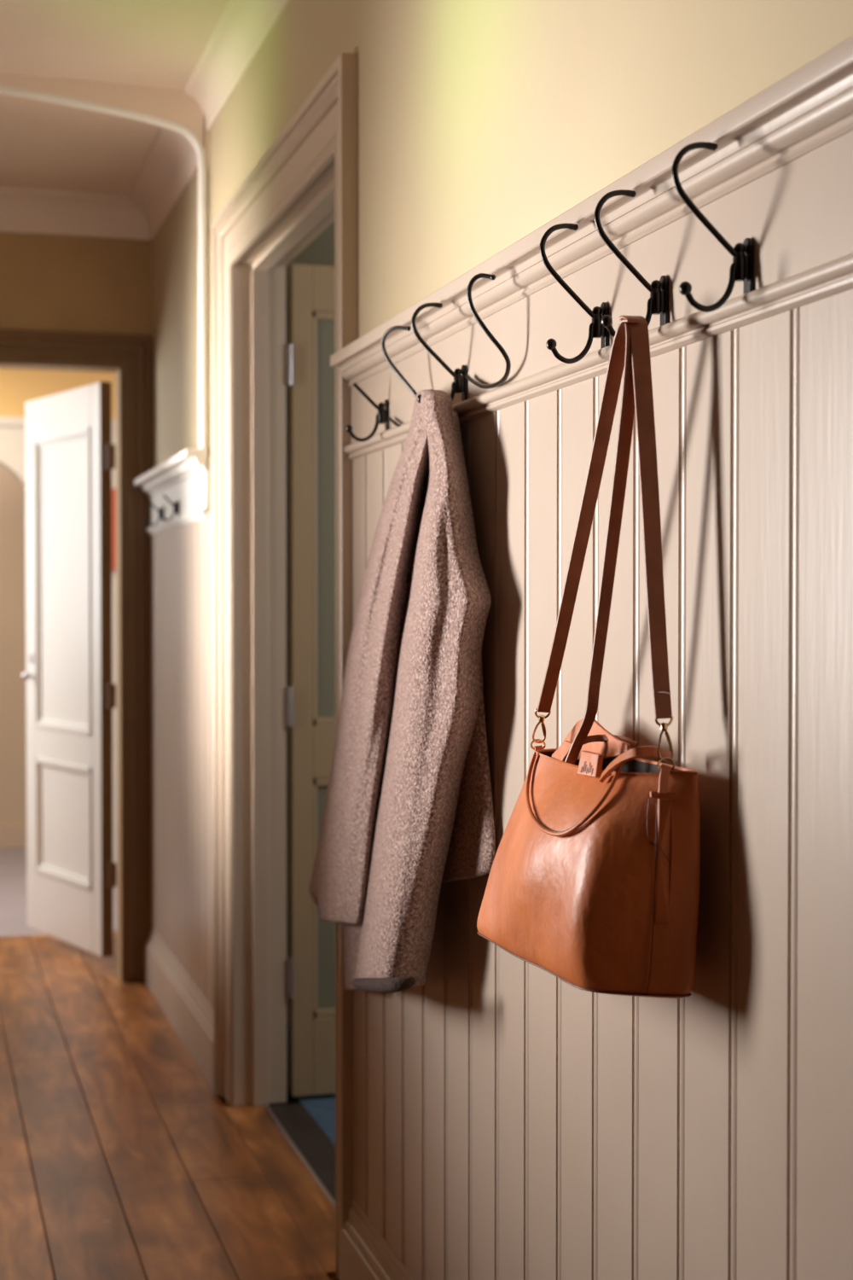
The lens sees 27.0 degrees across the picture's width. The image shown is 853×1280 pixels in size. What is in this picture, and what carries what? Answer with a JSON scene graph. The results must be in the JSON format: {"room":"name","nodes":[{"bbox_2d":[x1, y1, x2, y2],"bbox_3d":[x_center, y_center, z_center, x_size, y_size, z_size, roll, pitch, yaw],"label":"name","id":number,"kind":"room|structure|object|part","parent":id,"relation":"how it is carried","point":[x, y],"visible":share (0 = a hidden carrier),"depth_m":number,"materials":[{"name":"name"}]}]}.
{"room":"home hallway","nodes":[
{"label":"home hallway","id":0,"kind":"room"},
{"bbox_2d":[0,464,26,824],"bbox_3d":[-2.198,-0.159,7.462,4.500,2.500,3.640,0,1,-16],"label":"wall","id":1,"kind":"structure","parent":0,"point":[13,647],"depth_m":9.07,"materials":[{"name":"beige paint"}]},
{"bbox_2d":[0,823,26,848],"bbox_3d":[-2.855,1.007,8.864,3.800,0.120,0.020,0,1,-16],"label":"baseboard","id":2,"kind":"structure","parent":1,"relation":"attached to","point":[11,835],"depth_m":9.07,"materials":[{"name":"beige paint"}]},
{"bbox_2d":[0,368,116,862],"bbox_3d":[-2.609,-0.168,7.986,3.800,2.500,0.145,0,1,-16],"label":"wall","id":3,"kind":"structure","parent":0,"point":[17,386],"depth_m":8.17,"materials":[{"name":"beige paint"}]},
{"bbox_2d":[0,416,116,428],"bbox_3d":[-2.593,-0.997,7.916,3.800,0.040,0.020,0,1,-16],"label":"trim","id":4,"kind":"structure","parent":3,"relation":"attached to","point":[4,421],"depth_m":8.11,"materials":[{"name":"white paint"}]},
{"bbox_2d":[0,231,152,980],"bbox_3d":[-1.819,-0.177,5.614,1.907,2.600,0.120,0,1,-16],"label":"wall","id":5,"kind":"structure","parent":0,"point":[49,282],"depth_m":5.74,"materials":[{"name":"brown paint"}]},
{"bbox_2d":[21,381,116,957],"bbox_3d":[-1.274,0.097,6.249,0.083,1.940,0.779,-1,1,-33],"label":"door","id":6,"kind":"structure","parent":5,"relation":"in","point":[70,452],"depth_m":6.22,"materials":[{"name":"white paint"}]},
{"bbox_3d":[-1.460,0.133,6.501,0.046,0.033,0.034,0,1,-16],"label":"knob","id":7,"kind":"part","parent":6,"relation":"part of","materials":[{"name":"silver metal"}]},
{"bbox_3d":[-1.284,0.062,6.272,0.019,1.580,0.529,-1,1,-33],"label":"panel moulding","id":8,"kind":"part","parent":6,"relation":"part of","materials":[{"name":"white paint"}]},
{"bbox_3d":[-1.269,0.061,6.281,0.018,1.580,0.529,-1,1,-33],"label":"panel","id":9,"kind":"part","parent":6,"relation":"part of","materials":[{"name":"white paint"}]},
{"bbox_2d":[0,187,151,240],"bbox_3d":[-1.747,-1.361,5.506,1.797,0.121,0.092,0,1,-16],"label":"trim","id":10,"kind":"structure","parent":5,"relation":"attached to","point":[21,210],"depth_m":5.69,"materials":[{"name":"beige paint"}]},
{"bbox_2d":[0,329,153,983],"bbox_3d":[-1.384,0.067,5.667,1.020,2.110,0.030,0,1,-16],"label":"trim","id":11,"kind":"structure","parent":5,"relation":"attached to","point":[132,354],"depth_m":5.78,"materials":[{"name":"brown paint"}]},
{"bbox_2d":[0,74,209,169],"bbox_3d":[-1.417,-1.337,4.449,1.748,0.200,0.062,0,1,-16],"label":"wall","id":12,"kind":"structure","parent":0,"point":[173,104],"depth_m":4.61,"materials":[{"name":"beige paint"}]},
{"bbox_2d":[0,85,209,458],"bbox_3d":[-1.414,-0.953,4.437,1.746,0.952,0.027,0,1,-16],"label":"trim","id":13,"kind":"structure","parent":12,"relation":"attached to","point":[202,170],"depth_m":4.66,"materials":[{"name":"white paint"}]},
{"bbox_2d":[0,0,230,195],"bbox_3d":[-0.772,-1.418,2.022,1.947,0.115,7.560,0,1,-16],"label":"ceiling","id":14,"kind":"structure","parent":0,"point":[44,146],"depth_m":4.46,"materials":[{"name":"beige paint"}]},
{"bbox_2d":[0,847,339,1279],"bbox_3d":[-0.913,1.182,3.921,4.800,0.060,11.200,0,1,-16],"label":"floor","id":15,"kind":"structure","parent":0,"point":[119,1160],"depth_m":4.03,"materials":[{"name":"brown wood"}]},
{"bbox_2d":[285,221,334,957],"bbox_3d":[0.646,-0.100,4.035,1.728,2.500,3.000,0,1,-16],"label":"wall","id":16,"kind":"structure","parent":0,"point":[320,251],"depth_m":5.19,"materials":[{"name":"beige paint"}]},
{"bbox_2d":[286,957,290,1027],"bbox_3d":[0.215,1.027,5.371,1.628,0.200,0.030,0,1,-16],"label":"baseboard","id":17,"kind":"structure","parent":16,"relation":"attached to","point":[288,998],"depth_m":5.18,"materials":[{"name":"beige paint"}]},
{"bbox_2d":[152,0,852,510],"bbox_3d":[0.176,-0.160,2.316,0.125,2.680,7.560,0,1,-16],"label":"wall","id":18,"kind":"structure","parent":0,"point":[482,123],"depth_m":2.48,"materials":[{"name":"paint"}]},
{"bbox_2d":[145,500,163,526],"bbox_3d":[-0.836,-0.388,5.450,0.058,0.077,0.015,0,1,-16],"label":"coat hook","id":19,"kind":"object","parent":18,"relation":"attached to","point":[160,510],"visible":0.91,"depth_m":5.45,"materials":[{"name":"black metal"}]},
{"bbox_3d":[-0.834,-0.407,5.450,0.041,0.039,0.006,0,1,-16],"label":"arm","id":20,"kind":"part","parent":19,"relation":"part of","materials":[{"name":"black metal"}]},
{"bbox_3d":[-0.817,-0.388,5.455,0.015,0.034,0.012,0,1,-16],"label":"post","id":21,"kind":"part","parent":19,"relation":"part of","materials":[{"name":"black metal"}]},
{"bbox_2d":[128,127,197,240],"bbox_3d":[-0.785,-1.356,5.251,0.092,0.121,1.110,0,1,-16],"label":"trim","id":22,"kind":"structure","parent":18,"relation":"attached to","point":[171,163],"depth_m":5.23,"materials":[{"name":"beige paint"}]},
{"bbox_2d":[159,494,179,521],"bbox_3d":[-0.744,-0.382,5.131,0.058,0.077,0.015,0,1,-16],"label":"coat hook","id":23,"kind":"object","parent":18,"relation":"attached to","point":[176,508],"visible":0.98,"depth_m":5.13,"materials":[{"name":"black metal"}]},
{"bbox_3d":[-0.742,-0.401,5.131,0.041,0.039,0.006,0,1,-16],"label":"arm","id":24,"kind":"part","parent":23,"relation":"part of","materials":[{"name":"black metal"}]},
{"bbox_3d":[-0.726,-0.383,5.136,0.015,0.034,0.012,0,1,-16],"label":"post","id":25,"kind":"part","parent":23,"relation":"part of","materials":[{"name":"black metal"}]},
{"bbox_2d":[133,448,208,496],"bbox_3d":[-0.763,-0.484,5.215,0.057,0.056,1.160,0,1,-16],"label":"trim","id":26,"kind":"structure","parent":18,"relation":"attached to","point":[190,462],"depth_m":5.03,"materials":[{"name":"white paint"}]},
{"bbox_2d":[145,507,208,535],"bbox_3d":[-0.745,-0.343,5.223,0.018,0.028,1.160,0,1,-16],"label":"trim","id":27,"kind":"structure","parent":18,"relation":"attached to","point":[200,514],"depth_m":5.09,"materials":[{"name":"white paint"}]},
{"bbox_2d":[145,927,213,1092],"bbox_3d":[-0.721,1.040,5.157,0.026,0.183,1.406,0,1,-16],"label":"baseboard","id":28,"kind":"structure","parent":18,"relation":"attached to","point":[186,1009],"depth_m":5.04,"materials":[{"name":"beige paint"}]},
{"bbox_2d":[150,459,211,527],"bbox_3d":[-0.733,-0.416,5.225,0.015,0.135,1.160,0,1,-16],"label":"trim","id":29,"kind":"structure","parent":18,"relation":"attached to","point":[193,493],"depth_m":5.00,"materials":[{"name":"white paint"}]},
{"bbox_2d":[151,510,213,1008],"bbox_3d":[-0.706,0.314,5.149,0.013,1.315,1.405,0,1,-16],"label":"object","id":30,"kind":"structure","parent":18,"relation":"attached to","point":[181,556],"depth_m":5.08,"materials":[{"name":"beige paint"}]},
{"bbox_2d":[184,0,290,131],"bbox_3d":[0.259,-1.337,1.664,0.068,0.105,6.300,0,1,-16],"label":"trim","id":31,"kind":"structure","parent":18,"relation":"attached to","point":[244,26],"depth_m":4.18,"materials":[{"name":"beige paint"}]},
{"bbox_2d":[231,159,334,1106],"bbox_3d":[-0.255,0.117,3.813,0.134,2.075,1.155,0,1,-16],"label":"trim","id":32,"kind":"structure","parent":18,"relation":"attached to","point":[258,278],"depth_m":4.35,"materials":[{"name":"beige paint"}]},
{"bbox_2d":[211,52,358,1279],"bbox_3d":[-0.328,0.059,3.791,0.034,2.190,1.405,0,1,-16],"label":"trim","id":33,"kind":"structure","parent":18,"relation":"attached to","point":[324,129],"depth_m":3.60,"materials":[{"name":"beige paint"}]},
{"bbox_2d":[263,1104,335,1207],"bbox_3d":[-0.245,1.158,3.835,0.007,0.016,1.127,0,1,-16],"label":"threshold","id":34,"kind":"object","parent":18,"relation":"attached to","point":[325,1190],"depth_m":3.94,"materials":[{"name":"silver metal"}]},
{"bbox_2d":[284,263,335,1096],"bbox_3d":[0.043,0.102,4.508,0.828,2.064,0.064,0,1,-16],"label":"door","id":35,"kind":"structure","parent":18,"relation":"in","point":[310,696],"depth_m":4.41,"materials":[{"name":"beige paint"}]},
{"bbox_3d":[0.030,0.062,4.504,0.654,1.760,0.010,0,1,-16],"label":"panel moulding","id":36,"kind":"part","parent":35,"relation":"part of","materials":[{"name":"beige paint"}]},
{"bbox_3d":[0.026,0.062,4.516,0.654,1.760,0.014,0,1,-16],"label":"panel","id":37,"kind":"part","parent":35,"relation":"part of","materials":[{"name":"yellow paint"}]},
{"bbox_2d":[340,1198,413,1279],"bbox_3d":[0.501,1.113,0.908,0.026,0.183,4.631,0,1,-16],"label":"baseboard","id":38,"kind":"structure","parent":18,"relation":"attached to","point":[365,1254],"depth_m":3.00,"materials":[{"name":"beige paint"}]},
{"bbox_2d":[345,325,417,442],"bbox_3d":[-0.058,-0.390,2.720,0.070,0.148,0.290,0,1,-16],"label":"coat hook","id":39,"kind":"object","parent":18,"relation":"attached to","point":[382,417],"visible":0.89,"depth_m":2.85,"materials":[{"name":"black metal"}]},
{"bbox_3d":[-0.094,-0.390,2.853,0.050,0.047,0.006,0,1,-16],"label":"arm","id":40,"kind":"part","parent":39,"relation":"part of","materials":[{"name":"black metal"}]},
{"bbox_3d":[-0.071,-0.366,2.860,0.015,0.034,0.012,0,1,-16],"label":"post","id":41,"kind":"part","parent":39,"relation":"part of","materials":[{"name":"black metal"}]},
{"bbox_3d":[-0.052,-0.393,2.697,0.060,0.141,0.244,0,1,-16],"label":"arm","id":42,"kind":"part","parent":39,"relation":"part of","materials":[{"name":"black metal"}]},
{"bbox_2d":[308,389,494,993],"bbox_3d":[-0.115,0.120,2.816,0.139,0.962,1.160,0,1,-16],"label":"coat","id":43,"kind":"object","parent":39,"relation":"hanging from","point":[408,811],"visible":1,"depth_m":2.42,"materials":[{"name":"fabric"}]},
{"bbox_3d":[0.011,0.028,2.554,0.033,0.724,0.506,0,1,-16],"label":"panel","id":44,"kind":"part","parent":43,"relation":"part of","materials":[{"name":"fabric"}]},
{"bbox_2d":[411,273,511,403],"bbox_3d":[0.051,-0.386,2.328,0.078,0.154,0.263,0,1,-16],"label":"coat hook","id":45,"kind":"object","parent":18,"relation":"attached to","point":[461,376],"visible":0.84,"depth_m":2.43,"materials":[{"name":"black metal"}]},
{"bbox_3d":[0.013,-0.412,2.445,0.070,0.106,0.007,0,1,-16],"label":"arm","id":46,"kind":"part","parent":45,"relation":"part of","materials":[{"name":"black metal"}]},
{"bbox_3d":[0.045,-0.359,2.455,0.015,0.034,0.012,0,1,-16],"label":"post","id":47,"kind":"part","parent":45,"relation":"part of","materials":[{"name":"black metal"}]},
{"bbox_3d":[0.079,-0.394,2.310,0.056,0.130,0.221,0,1,1],"label":"arm","id":48,"kind":"part","parent":45,"relation":"part of","materials":[{"name":"black metal"}]},
{"bbox_2d":[540,223,609,363],"bbox_3d":[0.161,-0.380,1.945,0.078,0.154,0.015,0,1,-16],"label":"coat hook","id":49,"kind":"object","parent":18,"relation":"attached to","point":[596,329],"visible":0.98,"depth_m":1.95,"materials":[{"name":"black metal"}]},
{"bbox_3d":[0.157,-0.403,1.944,0.070,0.106,0.007,0,1,-16],"label":"arm","id":50,"kind":"part","parent":49,"relation":"part of","materials":[{"name":"black metal"}]},
{"bbox_3d":[0.189,-0.350,1.954,0.015,0.034,0.012,0,1,-16],"label":"post","id":51,"kind":"part","parent":49,"relation":"part of","materials":[{"name":"black metal"}]},
{"bbox_2d":[330,35,852,387],"bbox_3d":[0.492,-0.431,0.877,0.042,0.056,4.628,0,1,-16],"label":"trim","id":52,"kind":"structure","parent":18,"relation":"attached to","point":[811,107],"depth_m":1.78,"materials":[{"name":"beige paint"}]},
{"bbox_2d":[343,252,852,459],"bbox_3d":[0.503,-0.290,0.883,0.018,0.028,4.628,0,1,-16],"label":"trim","id":53,"kind":"structure","parent":18,"relation":"attached to","point":[834,277],"depth_m":1.75,"materials":[{"name":"beige paint"}]},
{"bbox_2d":[351,130,852,443],"bbox_3d":[0.514,-0.363,0.885,0.015,0.135,4.628,0,1,-16],"label":"trim","id":54,"kind":"structure","parent":18,"relation":"attached to","point":[798,217],"depth_m":1.81,"materials":[{"name":"beige paint"}]},
{"bbox_2d":[352,289,852,1279],"bbox_3d":[0.516,0.374,0.899,0.013,1.340,4.630,0,1,-16],"label":"panelling","id":55,"kind":"object","parent":18,"relation":"attached to","point":[513,1120],"visible":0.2,"depth_m":1.78,"materials":[{"name":"beige paint"}]},
{"bbox_2d":[594,189,669,337],"bbox_3d":[0.206,-0.377,1.790,0.078,0.154,0.015,0,1,-16],"label":"coat hook","id":56,"kind":"object","parent":18,"relation":"attached to","point":[658,304],"visible":0.89,"depth_m":1.79,"materials":[{"name":"black metal"}]},
{"bbox_2d":[477,315,700,998],"bbox_3d":[0.159,0.010,1.847,0.130,0.661,0.384,0,1,-16],"label":"shoulder bag","id":57,"kind":"object","parent":56,"relation":"hanging from","point":[593,883],"visible":1,"depth_m":1.73,"materials":[{"name":"brown leather"}]},
{"bbox_3d":[0.134,0.155,1.817,0.050,0.079,0.217,0,1,-21],"label":"handle","id":58,"kind":"part","parent":57,"relation":"part of","materials":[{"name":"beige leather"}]},
{"bbox_3d":[0.181,0.116,1.854,0.101,0.035,0.018,1,1,40],"label":"handle","id":59,"kind":"part","parent":57,"relation":"part of","materials":[{"name":"brown leather"}]},
{"bbox_3d":[0.201,0.121,1.722,0.071,0.040,0.052,0,1,13],"label":"handle","id":60,"kind":"part","parent":57,"relation":"part of","materials":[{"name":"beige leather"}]},
{"bbox_3d":[0.202,-0.401,1.788,0.070,0.106,0.007,0,1,-16],"label":"arm","id":61,"kind":"part","parent":56,"relation":"part of","materials":[{"name":"black metal"}]},
{"bbox_3d":[0.234,-0.347,1.798,0.015,0.034,0.012,0,1,-16],"label":"post","id":62,"kind":"part","parent":56,"relation":"part of","materials":[{"name":"black metal"}]},
{"bbox_2d":[671,141,754,312],"bbox_3d":[0.258,-0.374,1.607,0.078,0.154,0.015,0,1,-16],"label":"coat hook","id":63,"kind":"object","parent":18,"relation":"attached to","point":[741,269],"visible":1,"depth_m":1.61,"materials":[{"name":"black metal"}]},
{"bbox_3d":[0.254,-0.398,1.606,0.070,0.106,0.007,0,1,-16],"label":"arm","id":64,"kind":"part","parent":63,"relation":"part of","materials":[{"name":"black metal"}]},
{"bbox_3d":[0.286,-0.344,1.616,0.015,0.034,0.012,0,1,-16],"label":"post","id":65,"kind":"part","parent":63,"relation":"part of","materials":[{"name":"black metal"}]}
]}

